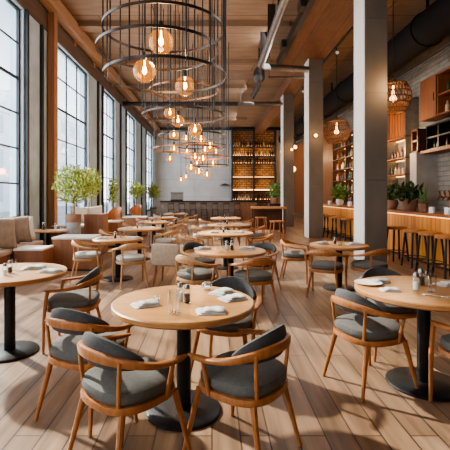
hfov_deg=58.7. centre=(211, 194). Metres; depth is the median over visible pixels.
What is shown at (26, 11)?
trim
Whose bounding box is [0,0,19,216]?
window
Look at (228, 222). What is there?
armchair
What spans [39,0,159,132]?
ceiling beam
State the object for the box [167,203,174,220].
counter stool
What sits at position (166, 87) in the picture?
ceiling beam
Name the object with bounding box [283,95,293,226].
column
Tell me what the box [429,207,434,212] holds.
cup
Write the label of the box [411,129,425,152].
wine rack
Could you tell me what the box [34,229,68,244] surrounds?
side table
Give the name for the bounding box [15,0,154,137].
trim
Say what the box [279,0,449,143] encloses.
air duct
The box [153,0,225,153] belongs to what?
ring chandelier
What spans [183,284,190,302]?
pepper shaker
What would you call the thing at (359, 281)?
plate
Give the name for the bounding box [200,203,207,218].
counter stool
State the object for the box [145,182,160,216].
potted tree
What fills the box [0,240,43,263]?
banquette
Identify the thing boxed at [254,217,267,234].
counter stool
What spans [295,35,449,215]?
wall
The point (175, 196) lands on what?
coffee machine
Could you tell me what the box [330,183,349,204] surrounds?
potted plant
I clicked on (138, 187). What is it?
potted tree
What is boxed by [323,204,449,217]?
countertop
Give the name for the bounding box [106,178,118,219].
potted tree
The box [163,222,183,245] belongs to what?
armchair
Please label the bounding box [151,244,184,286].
upholstered chair
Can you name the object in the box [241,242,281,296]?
armchair
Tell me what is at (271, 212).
table
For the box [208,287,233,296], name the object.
folded napkin
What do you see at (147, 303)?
folded napkin
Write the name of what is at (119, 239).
round table
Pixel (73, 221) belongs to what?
potted tree
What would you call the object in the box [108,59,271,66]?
ceiling beam
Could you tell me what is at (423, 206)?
snake plant
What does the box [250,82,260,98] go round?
outlet
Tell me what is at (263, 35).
hanger
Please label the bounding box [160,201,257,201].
countertop
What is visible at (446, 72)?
shelf
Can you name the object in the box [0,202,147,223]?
ground
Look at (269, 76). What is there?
conduit
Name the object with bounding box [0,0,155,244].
wall
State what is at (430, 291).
drinking glass
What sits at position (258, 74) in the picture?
valve
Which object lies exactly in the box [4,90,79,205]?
office building
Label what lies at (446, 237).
bar stool
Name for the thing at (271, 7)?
hanger
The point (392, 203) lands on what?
potted plant
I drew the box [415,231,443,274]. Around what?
bar stool
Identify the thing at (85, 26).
ceiling beam
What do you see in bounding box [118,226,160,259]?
round table
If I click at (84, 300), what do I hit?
armchair
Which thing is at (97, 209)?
cushion
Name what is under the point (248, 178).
shelving
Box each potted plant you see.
[266,182,280,203]
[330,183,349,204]
[387,183,401,208]
[392,181,423,210]
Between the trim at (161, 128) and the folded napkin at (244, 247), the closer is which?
the folded napkin at (244, 247)
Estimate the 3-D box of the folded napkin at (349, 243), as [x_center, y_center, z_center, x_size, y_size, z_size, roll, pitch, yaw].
[2.176,0.744,6.174,0.235,0.041,0.165,0,0,-6]
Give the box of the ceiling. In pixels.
[60,0,434,126]
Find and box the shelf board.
[420,145,449,153]
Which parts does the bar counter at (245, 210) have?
wood panel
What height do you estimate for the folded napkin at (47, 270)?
0.036 m
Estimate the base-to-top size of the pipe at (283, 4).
0.205 m
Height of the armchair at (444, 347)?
0.737 m
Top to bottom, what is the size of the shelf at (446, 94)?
0.040 m
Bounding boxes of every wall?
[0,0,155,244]
[156,130,294,213]
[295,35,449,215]
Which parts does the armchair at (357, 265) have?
arm rail, seat, seat frame, backrest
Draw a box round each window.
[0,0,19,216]
[58,46,85,223]
[104,91,113,212]
[127,113,133,215]
[147,133,151,211]
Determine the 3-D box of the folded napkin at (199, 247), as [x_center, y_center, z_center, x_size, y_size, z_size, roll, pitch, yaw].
[-0.126,0.734,5.585,0.235,0.041,0.165,0,0,-23]
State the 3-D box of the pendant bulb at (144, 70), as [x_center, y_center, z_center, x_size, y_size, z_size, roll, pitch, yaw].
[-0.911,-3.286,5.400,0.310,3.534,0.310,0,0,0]
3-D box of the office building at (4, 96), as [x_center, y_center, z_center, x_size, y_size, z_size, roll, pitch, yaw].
[-22.875,-4.005,32.000,8.250,11.100,20.000,0,0,0]
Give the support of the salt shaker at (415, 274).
on the round table at (400, 379)
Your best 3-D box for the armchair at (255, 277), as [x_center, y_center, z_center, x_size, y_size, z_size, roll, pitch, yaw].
[0.525,1.098,5.007,0.594,0.700,0.501,0,0,-21]
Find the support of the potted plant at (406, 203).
on the bar counter at (437, 221)
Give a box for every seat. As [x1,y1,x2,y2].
[13,245,53,263]
[51,234,100,270]
[52,224,83,236]
[83,213,108,253]
[108,220,123,246]
[122,216,148,235]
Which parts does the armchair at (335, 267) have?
leg, leg, backrest, seat, seat frame, arm rail, leg, leg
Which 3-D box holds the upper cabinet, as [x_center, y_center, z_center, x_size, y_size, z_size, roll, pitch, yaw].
[5.966,-2.580,9.700,0.464,1.090,2.800,0,0,0]
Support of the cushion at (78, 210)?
on the seat at (59, 226)
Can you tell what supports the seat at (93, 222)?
on the floor
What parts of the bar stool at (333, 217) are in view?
seat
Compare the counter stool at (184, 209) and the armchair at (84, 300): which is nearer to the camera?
the armchair at (84, 300)
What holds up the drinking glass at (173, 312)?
on the round table at (164, 415)
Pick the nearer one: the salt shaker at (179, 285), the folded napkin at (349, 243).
the salt shaker at (179, 285)
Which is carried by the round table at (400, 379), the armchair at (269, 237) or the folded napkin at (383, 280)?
the folded napkin at (383, 280)
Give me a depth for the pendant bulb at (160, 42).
5.49 m
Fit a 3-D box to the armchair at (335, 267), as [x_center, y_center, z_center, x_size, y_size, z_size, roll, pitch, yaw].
[1.633,1.098,5.738,0.594,0.700,0.501,0,0,28]
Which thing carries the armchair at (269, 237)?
on the floor
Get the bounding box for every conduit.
[238,88,282,105]
[268,52,304,78]
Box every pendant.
[323,55,349,143]
[387,0,411,114]
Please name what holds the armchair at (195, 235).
on the floor
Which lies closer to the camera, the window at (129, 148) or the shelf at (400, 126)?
the shelf at (400, 126)
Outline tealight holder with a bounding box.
[202,281,211,289]
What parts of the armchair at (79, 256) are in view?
leg, backrest, arm rail, seat, seat frame, leg, leg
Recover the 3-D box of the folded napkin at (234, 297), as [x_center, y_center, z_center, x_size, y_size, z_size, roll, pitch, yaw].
[0.143,0.693,2.727,0.181,0.032,0.127,0,0,-29]
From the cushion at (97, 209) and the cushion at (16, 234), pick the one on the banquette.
the cushion at (16, 234)
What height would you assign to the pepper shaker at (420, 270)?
0.132 m
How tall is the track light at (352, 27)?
0.759 m
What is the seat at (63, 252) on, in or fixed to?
on the floor
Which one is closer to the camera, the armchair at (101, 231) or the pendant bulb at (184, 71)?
the pendant bulb at (184, 71)
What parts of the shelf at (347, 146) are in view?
shelf, shelf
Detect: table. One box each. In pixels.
[0,263,67,362]
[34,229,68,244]
[92,236,142,281]
[111,285,254,431]
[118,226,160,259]
[137,221,169,247]
[148,217,176,238]
[163,213,187,228]
[195,246,265,276]
[198,230,252,269]
[207,223,249,245]
[210,217,240,239]
[250,206,286,233]
[310,241,369,291]
[354,276,449,401]
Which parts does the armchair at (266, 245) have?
seat, seat frame, backrest, arm rail, leg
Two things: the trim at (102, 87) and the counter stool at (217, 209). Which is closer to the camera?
the trim at (102, 87)
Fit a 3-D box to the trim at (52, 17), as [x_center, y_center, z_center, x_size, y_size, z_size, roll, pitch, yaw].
[-4.085,-1.594,10.255,0.170,6.078,0.210,0,0,0]
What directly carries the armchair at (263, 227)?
on the floor
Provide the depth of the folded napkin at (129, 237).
6.80 m
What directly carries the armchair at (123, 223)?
on the floor
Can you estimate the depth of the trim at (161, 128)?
29.88 m
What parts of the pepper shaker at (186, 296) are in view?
lid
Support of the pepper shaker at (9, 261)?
on the round table at (11, 350)
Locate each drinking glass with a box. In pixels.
[168,289,179,314]
[427,275,436,292]
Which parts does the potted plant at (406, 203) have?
pot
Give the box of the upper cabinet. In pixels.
[420,67,449,121]
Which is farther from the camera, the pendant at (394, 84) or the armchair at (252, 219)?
the armchair at (252, 219)
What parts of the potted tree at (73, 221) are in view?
pot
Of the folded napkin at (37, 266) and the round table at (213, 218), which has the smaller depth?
the folded napkin at (37, 266)
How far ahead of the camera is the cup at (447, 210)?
7.58 m
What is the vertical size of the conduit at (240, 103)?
0.948 m
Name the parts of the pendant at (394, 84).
cord, bulb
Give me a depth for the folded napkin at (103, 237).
6.75 m
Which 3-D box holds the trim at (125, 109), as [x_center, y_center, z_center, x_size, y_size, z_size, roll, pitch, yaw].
[-4.165,-1.355,19.450,0.070,5.600,0.100,0,0,0]
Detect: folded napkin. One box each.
[21,264,46,270]
[36,268,63,273]
[95,236,108,238]
[124,236,139,238]
[130,299,160,308]
[193,246,210,249]
[196,306,225,315]
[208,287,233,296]
[217,293,246,302]
[239,246,255,249]
[345,242,360,244]
[368,277,390,283]
[378,287,400,291]
[432,280,449,286]
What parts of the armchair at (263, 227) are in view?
seat, arm rail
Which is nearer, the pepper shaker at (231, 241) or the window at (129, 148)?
the pepper shaker at (231, 241)
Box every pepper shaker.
[8,260,12,272]
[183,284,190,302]
[230,240,233,249]
[417,268,424,285]
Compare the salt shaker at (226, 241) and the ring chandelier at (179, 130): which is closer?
the salt shaker at (226, 241)
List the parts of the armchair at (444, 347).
leg, arm rail, seat frame, seat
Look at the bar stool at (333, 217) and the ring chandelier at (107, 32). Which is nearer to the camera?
the ring chandelier at (107, 32)
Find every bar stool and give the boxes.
[323,215,337,236]
[331,216,346,239]
[340,218,353,241]
[387,226,408,261]
[401,228,426,268]
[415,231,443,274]
[431,234,449,279]
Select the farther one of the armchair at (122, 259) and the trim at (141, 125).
the trim at (141, 125)
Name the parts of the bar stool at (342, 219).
seat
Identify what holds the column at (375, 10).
on the floor
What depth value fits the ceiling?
13.80 m
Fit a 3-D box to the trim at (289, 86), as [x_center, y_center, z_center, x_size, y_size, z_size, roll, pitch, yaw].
[3.480,-4.815,22.050,0.600,0.480,15.900,0,0,0]
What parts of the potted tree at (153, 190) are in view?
pot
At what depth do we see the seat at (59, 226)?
10.00 m
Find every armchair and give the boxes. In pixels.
[34,308,134,437]
[42,267,101,353]
[67,331,191,449]
[69,239,102,283]
[99,229,121,253]
[112,243,148,289]
[122,222,136,244]
[136,218,150,235]
[149,220,168,244]
[153,229,177,243]
[159,216,175,235]
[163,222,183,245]
[172,218,189,237]
[175,255,220,284]
[178,234,204,268]
[179,242,218,284]
[182,324,301,449]
[185,214,198,230]
[191,276,261,372]
[192,225,212,253]
[199,218,214,238]
[220,222,241,245]
[228,257,279,313]
[237,218,253,240]
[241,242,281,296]
[246,225,265,245]
[249,233,273,257]
[279,238,309,283]
[306,249,347,297]
[322,288,418,402]
[346,248,389,271]
[358,267,416,361]
[428,320,449,401]
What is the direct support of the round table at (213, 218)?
on the floor
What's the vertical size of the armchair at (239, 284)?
0.737 m
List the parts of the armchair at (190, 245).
arm rail, backrest, seat frame, seat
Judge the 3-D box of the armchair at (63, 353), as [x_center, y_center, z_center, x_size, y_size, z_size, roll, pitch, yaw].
[-0.831,1.079,2.697,0.587,0.737,0.516,0,0,23]
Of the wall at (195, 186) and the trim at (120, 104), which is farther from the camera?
the wall at (195, 186)
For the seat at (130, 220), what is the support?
on the floor
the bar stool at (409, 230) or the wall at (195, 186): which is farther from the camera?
the wall at (195, 186)
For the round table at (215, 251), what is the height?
0.690 m
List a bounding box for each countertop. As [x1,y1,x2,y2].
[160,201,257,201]
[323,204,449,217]
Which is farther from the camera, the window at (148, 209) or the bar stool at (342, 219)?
the window at (148, 209)
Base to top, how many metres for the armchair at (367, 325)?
0.737 m
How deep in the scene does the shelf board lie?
10.25 m
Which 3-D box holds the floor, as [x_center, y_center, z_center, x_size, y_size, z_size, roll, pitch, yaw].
[1.000,1.545,13.650,11.000,0.200,33.300,0,0,0]
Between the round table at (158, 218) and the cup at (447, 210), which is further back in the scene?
the round table at (158, 218)
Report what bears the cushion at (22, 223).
on the banquette
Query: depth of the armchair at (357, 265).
5.63 m
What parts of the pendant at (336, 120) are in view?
cord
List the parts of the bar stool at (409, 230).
leg, leg, seat, leg, leg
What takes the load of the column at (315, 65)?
on the floor
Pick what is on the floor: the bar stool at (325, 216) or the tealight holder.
the bar stool at (325, 216)
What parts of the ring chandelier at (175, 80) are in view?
rod, rod, rod, rod, rod, rod, rod, rod, rod, rod, rod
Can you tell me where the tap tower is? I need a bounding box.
[437,190,449,207]
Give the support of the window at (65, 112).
in the wall at (34, 26)
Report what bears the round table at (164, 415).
on the floor
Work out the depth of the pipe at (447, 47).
11.20 m
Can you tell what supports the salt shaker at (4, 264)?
on the round table at (11, 350)
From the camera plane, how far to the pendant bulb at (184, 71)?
7.38 m
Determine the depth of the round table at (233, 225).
9.84 m
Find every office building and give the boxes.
[0,89,9,211]
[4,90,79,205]
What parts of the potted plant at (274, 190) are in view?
pot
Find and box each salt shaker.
[2,263,7,274]
[176,282,183,300]
[225,240,228,249]
[412,272,419,290]
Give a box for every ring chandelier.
[95,0,226,93]
[142,0,225,124]
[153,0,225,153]
[174,42,228,167]
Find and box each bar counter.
[160,201,257,219]
[323,204,449,270]
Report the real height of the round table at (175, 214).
0.700 m
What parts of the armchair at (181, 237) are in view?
arm rail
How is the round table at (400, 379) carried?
on the floor
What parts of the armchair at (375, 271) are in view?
leg, backrest, seat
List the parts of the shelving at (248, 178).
shelf, shelf, shelf, shelf, shelf, shelf, shelf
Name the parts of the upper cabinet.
door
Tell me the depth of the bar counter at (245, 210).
23.00 m
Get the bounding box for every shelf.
[333,131,353,203]
[387,98,418,185]
[420,110,449,121]
[427,67,449,82]
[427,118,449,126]
[427,132,449,138]
[436,89,449,102]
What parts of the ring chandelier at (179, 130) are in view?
rod, rod, rod, rod, rod, rod, rod, rod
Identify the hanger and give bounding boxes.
[260,32,266,54]
[268,4,274,32]
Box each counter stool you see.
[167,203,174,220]
[178,203,185,217]
[189,203,196,218]
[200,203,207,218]
[211,203,218,220]
[223,203,229,220]
[234,203,240,220]
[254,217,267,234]
[268,220,284,242]
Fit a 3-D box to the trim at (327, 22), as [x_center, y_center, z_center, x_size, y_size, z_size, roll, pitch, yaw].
[3.100,-4.815,5.550,1.360,0.480,17.100,0,0,0]
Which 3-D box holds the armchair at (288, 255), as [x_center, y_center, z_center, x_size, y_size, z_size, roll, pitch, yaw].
[1.406,1.098,6.804,0.501,0.700,0.594,0,0,19]
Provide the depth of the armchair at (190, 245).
6.00 m
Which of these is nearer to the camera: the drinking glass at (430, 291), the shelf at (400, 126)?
the drinking glass at (430, 291)
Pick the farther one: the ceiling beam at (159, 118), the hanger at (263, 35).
the ceiling beam at (159, 118)
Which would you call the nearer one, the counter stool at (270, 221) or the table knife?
the table knife
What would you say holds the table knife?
on the round table at (400, 379)
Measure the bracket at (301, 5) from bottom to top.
0.220 m
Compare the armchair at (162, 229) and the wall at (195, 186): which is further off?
the wall at (195, 186)
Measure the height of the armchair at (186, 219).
0.700 m
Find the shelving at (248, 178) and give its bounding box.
[231,129,275,205]
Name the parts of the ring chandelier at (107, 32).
rod, rod, rod, rod, rod, rod, rod, rod, rod, rod, rod, rod, rod, rod, rod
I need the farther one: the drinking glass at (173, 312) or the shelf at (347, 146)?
the shelf at (347, 146)
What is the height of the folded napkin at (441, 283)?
0.032 m
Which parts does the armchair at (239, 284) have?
leg, leg, seat frame, seat, backrest, leg, arm rail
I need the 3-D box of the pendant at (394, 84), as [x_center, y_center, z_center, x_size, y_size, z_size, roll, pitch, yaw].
[4.280,-3.494,9.450,0.817,3.118,0.817,0,0,-6]
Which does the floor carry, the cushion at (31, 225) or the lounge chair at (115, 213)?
the lounge chair at (115, 213)
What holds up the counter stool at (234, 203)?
on the floor
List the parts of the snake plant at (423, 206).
pot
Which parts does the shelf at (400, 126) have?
shelf, shelf, shelf, panel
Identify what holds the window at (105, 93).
in the wall at (34, 26)
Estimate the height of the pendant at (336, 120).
3.251 m
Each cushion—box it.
[0,218,16,248]
[2,216,31,241]
[12,217,19,243]
[29,216,35,238]
[71,206,88,223]
[88,205,101,213]
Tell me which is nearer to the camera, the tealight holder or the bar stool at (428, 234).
the tealight holder
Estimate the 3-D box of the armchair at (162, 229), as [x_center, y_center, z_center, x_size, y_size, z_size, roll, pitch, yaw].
[-1.530,1.098,11.697,0.594,0.700,0.501,0,0,9]
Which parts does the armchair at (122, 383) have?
leg, backrest, leg, seat frame, seat, arm rail, leg, leg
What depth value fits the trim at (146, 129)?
25.30 m
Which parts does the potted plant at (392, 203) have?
pot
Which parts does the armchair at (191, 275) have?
backrest, seat, seat frame, arm rail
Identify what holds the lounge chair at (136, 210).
on the floor
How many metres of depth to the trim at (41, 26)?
9.75 m
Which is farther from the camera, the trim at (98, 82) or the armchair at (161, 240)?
the trim at (98, 82)
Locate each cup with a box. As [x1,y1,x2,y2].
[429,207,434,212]
[444,208,449,214]
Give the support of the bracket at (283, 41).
attached to the trim at (301, 17)
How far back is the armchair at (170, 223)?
13.72 m
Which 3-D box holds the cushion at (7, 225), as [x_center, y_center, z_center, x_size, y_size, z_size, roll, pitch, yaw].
[-3.720,0.665,6.980,0.263,0.610,0.672,0,0,36]
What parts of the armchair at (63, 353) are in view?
leg, backrest, seat, seat frame, arm rail, leg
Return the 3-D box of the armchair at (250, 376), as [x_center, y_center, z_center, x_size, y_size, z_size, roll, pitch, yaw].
[0.182,1.079,2.278,0.516,0.737,0.587,0,0,37]
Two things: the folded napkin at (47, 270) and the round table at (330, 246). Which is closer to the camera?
the folded napkin at (47, 270)
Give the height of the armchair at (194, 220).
0.700 m
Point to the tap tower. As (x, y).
(440, 195)
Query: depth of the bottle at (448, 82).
10.07 m
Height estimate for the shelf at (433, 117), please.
0.040 m
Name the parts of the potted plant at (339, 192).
pot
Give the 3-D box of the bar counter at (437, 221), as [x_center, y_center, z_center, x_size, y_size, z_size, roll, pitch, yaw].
[4.665,0.907,11.100,0.670,1.075,12.200,0,0,0]
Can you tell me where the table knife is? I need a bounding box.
[421,294,449,297]
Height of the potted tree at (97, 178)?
2.317 m
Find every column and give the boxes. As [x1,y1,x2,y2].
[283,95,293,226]
[309,59,322,237]
[365,0,386,262]
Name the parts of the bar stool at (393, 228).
leg, seat, leg, leg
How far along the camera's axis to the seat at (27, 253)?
7.03 m
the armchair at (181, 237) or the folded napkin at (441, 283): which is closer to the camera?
the folded napkin at (441, 283)
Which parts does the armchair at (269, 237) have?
arm rail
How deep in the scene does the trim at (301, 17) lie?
11.10 m
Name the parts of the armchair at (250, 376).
leg, leg, arm rail, seat, seat frame, leg, backrest, leg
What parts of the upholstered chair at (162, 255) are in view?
leg, backrest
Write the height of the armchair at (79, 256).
0.700 m
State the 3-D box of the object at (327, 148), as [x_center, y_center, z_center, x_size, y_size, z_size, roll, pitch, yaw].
[6.175,-1.105,24.800,0.050,4.900,10.400,0,0,0]
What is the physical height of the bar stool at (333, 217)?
0.757 m
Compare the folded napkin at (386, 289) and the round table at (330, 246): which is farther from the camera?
the round table at (330, 246)
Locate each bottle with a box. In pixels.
[445,101,449,110]
[446,78,449,90]
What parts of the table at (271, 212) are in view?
leg, panel, leg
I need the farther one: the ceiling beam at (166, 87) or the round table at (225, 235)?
the ceiling beam at (166, 87)
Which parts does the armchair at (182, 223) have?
arm rail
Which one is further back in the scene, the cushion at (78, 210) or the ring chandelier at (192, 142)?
the ring chandelier at (192, 142)
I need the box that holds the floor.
[0,214,449,449]
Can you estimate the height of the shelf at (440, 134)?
0.040 m
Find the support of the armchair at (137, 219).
on the floor
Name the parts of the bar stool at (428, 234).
leg, leg, seat, leg, leg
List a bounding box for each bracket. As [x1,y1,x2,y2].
[280,39,285,49]
[297,0,305,11]
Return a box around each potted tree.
[51,164,95,233]
[81,166,101,206]
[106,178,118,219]
[128,181,144,215]
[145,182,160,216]
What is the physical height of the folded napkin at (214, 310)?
0.032 m
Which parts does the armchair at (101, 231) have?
arm rail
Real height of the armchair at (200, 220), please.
0.700 m
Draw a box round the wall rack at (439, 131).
[426,118,449,149]
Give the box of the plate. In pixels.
[354,279,381,285]
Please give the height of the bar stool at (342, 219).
0.757 m
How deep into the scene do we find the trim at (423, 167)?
11.00 m
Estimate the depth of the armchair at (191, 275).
4.94 m
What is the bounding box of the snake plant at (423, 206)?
[418,184,428,211]
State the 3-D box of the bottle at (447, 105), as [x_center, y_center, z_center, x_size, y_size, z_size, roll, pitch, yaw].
[5.931,-2.225,10.078,0.111,0.298,0.106,0,0,0]
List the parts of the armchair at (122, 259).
leg, leg, seat frame, arm rail, seat, backrest, leg, leg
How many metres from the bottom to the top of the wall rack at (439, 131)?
0.680 m
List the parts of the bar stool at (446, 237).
leg, seat, leg, leg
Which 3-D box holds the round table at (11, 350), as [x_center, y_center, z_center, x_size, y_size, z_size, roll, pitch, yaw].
[-1.860,1.075,3.680,1.000,0.740,1.000,0,0,0]
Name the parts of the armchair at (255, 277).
leg, arm rail, seat, backrest, seat frame, leg, leg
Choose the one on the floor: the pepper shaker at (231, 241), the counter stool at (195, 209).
the counter stool at (195, 209)
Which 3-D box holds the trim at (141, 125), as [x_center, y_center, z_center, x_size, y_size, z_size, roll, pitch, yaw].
[-4.165,-1.355,23.650,0.070,5.600,0.100,0,0,0]
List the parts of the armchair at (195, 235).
arm rail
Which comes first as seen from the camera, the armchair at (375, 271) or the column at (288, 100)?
the armchair at (375, 271)
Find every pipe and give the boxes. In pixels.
[123,102,237,105]
[258,0,308,72]
[294,44,449,143]
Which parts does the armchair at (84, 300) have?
leg, leg, arm rail, seat, seat frame, backrest, leg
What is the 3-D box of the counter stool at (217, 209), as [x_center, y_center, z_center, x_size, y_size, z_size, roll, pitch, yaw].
[0.177,0.937,22.525,0.412,1.019,0.463,0,0,7]
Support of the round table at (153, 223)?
on the floor
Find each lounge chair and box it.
[108,207,121,219]
[130,204,141,215]
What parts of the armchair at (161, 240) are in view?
seat, arm rail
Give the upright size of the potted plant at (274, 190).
1.075 m
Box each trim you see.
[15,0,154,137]
[24,9,28,215]
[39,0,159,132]
[40,25,43,244]
[48,12,57,244]
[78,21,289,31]
[97,81,99,205]
[101,86,103,212]
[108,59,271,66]
[120,104,121,206]
[125,109,126,215]
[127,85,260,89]
[141,125,141,205]
[143,106,252,107]
[146,129,146,215]
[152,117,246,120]
[159,127,280,129]
[255,65,303,133]
[276,0,315,64]
[282,0,353,64]
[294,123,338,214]
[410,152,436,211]
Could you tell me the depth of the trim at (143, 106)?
22.12 m
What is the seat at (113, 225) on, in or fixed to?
on the floor
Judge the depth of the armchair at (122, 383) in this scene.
2.02 m
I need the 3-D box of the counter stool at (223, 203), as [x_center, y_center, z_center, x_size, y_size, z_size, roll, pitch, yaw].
[0.799,0.937,22.524,0.412,1.019,0.463,0,0,1]
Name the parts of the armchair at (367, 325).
leg, backrest, leg, seat, seat frame, leg, arm rail, leg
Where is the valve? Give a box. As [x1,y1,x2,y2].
[250,48,264,98]
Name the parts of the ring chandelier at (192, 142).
rod, rod, rod, rod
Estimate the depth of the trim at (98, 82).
14.60 m
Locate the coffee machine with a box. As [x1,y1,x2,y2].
[170,192,182,200]
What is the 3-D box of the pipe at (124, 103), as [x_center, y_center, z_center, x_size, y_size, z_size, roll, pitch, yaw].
[-0.469,-4.275,18.750,7.400,0.195,0.200,0,0,0]
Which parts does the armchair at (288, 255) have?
leg, backrest, arm rail, seat, seat frame, leg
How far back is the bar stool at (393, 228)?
8.70 m
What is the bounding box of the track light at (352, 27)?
[276,25,353,118]

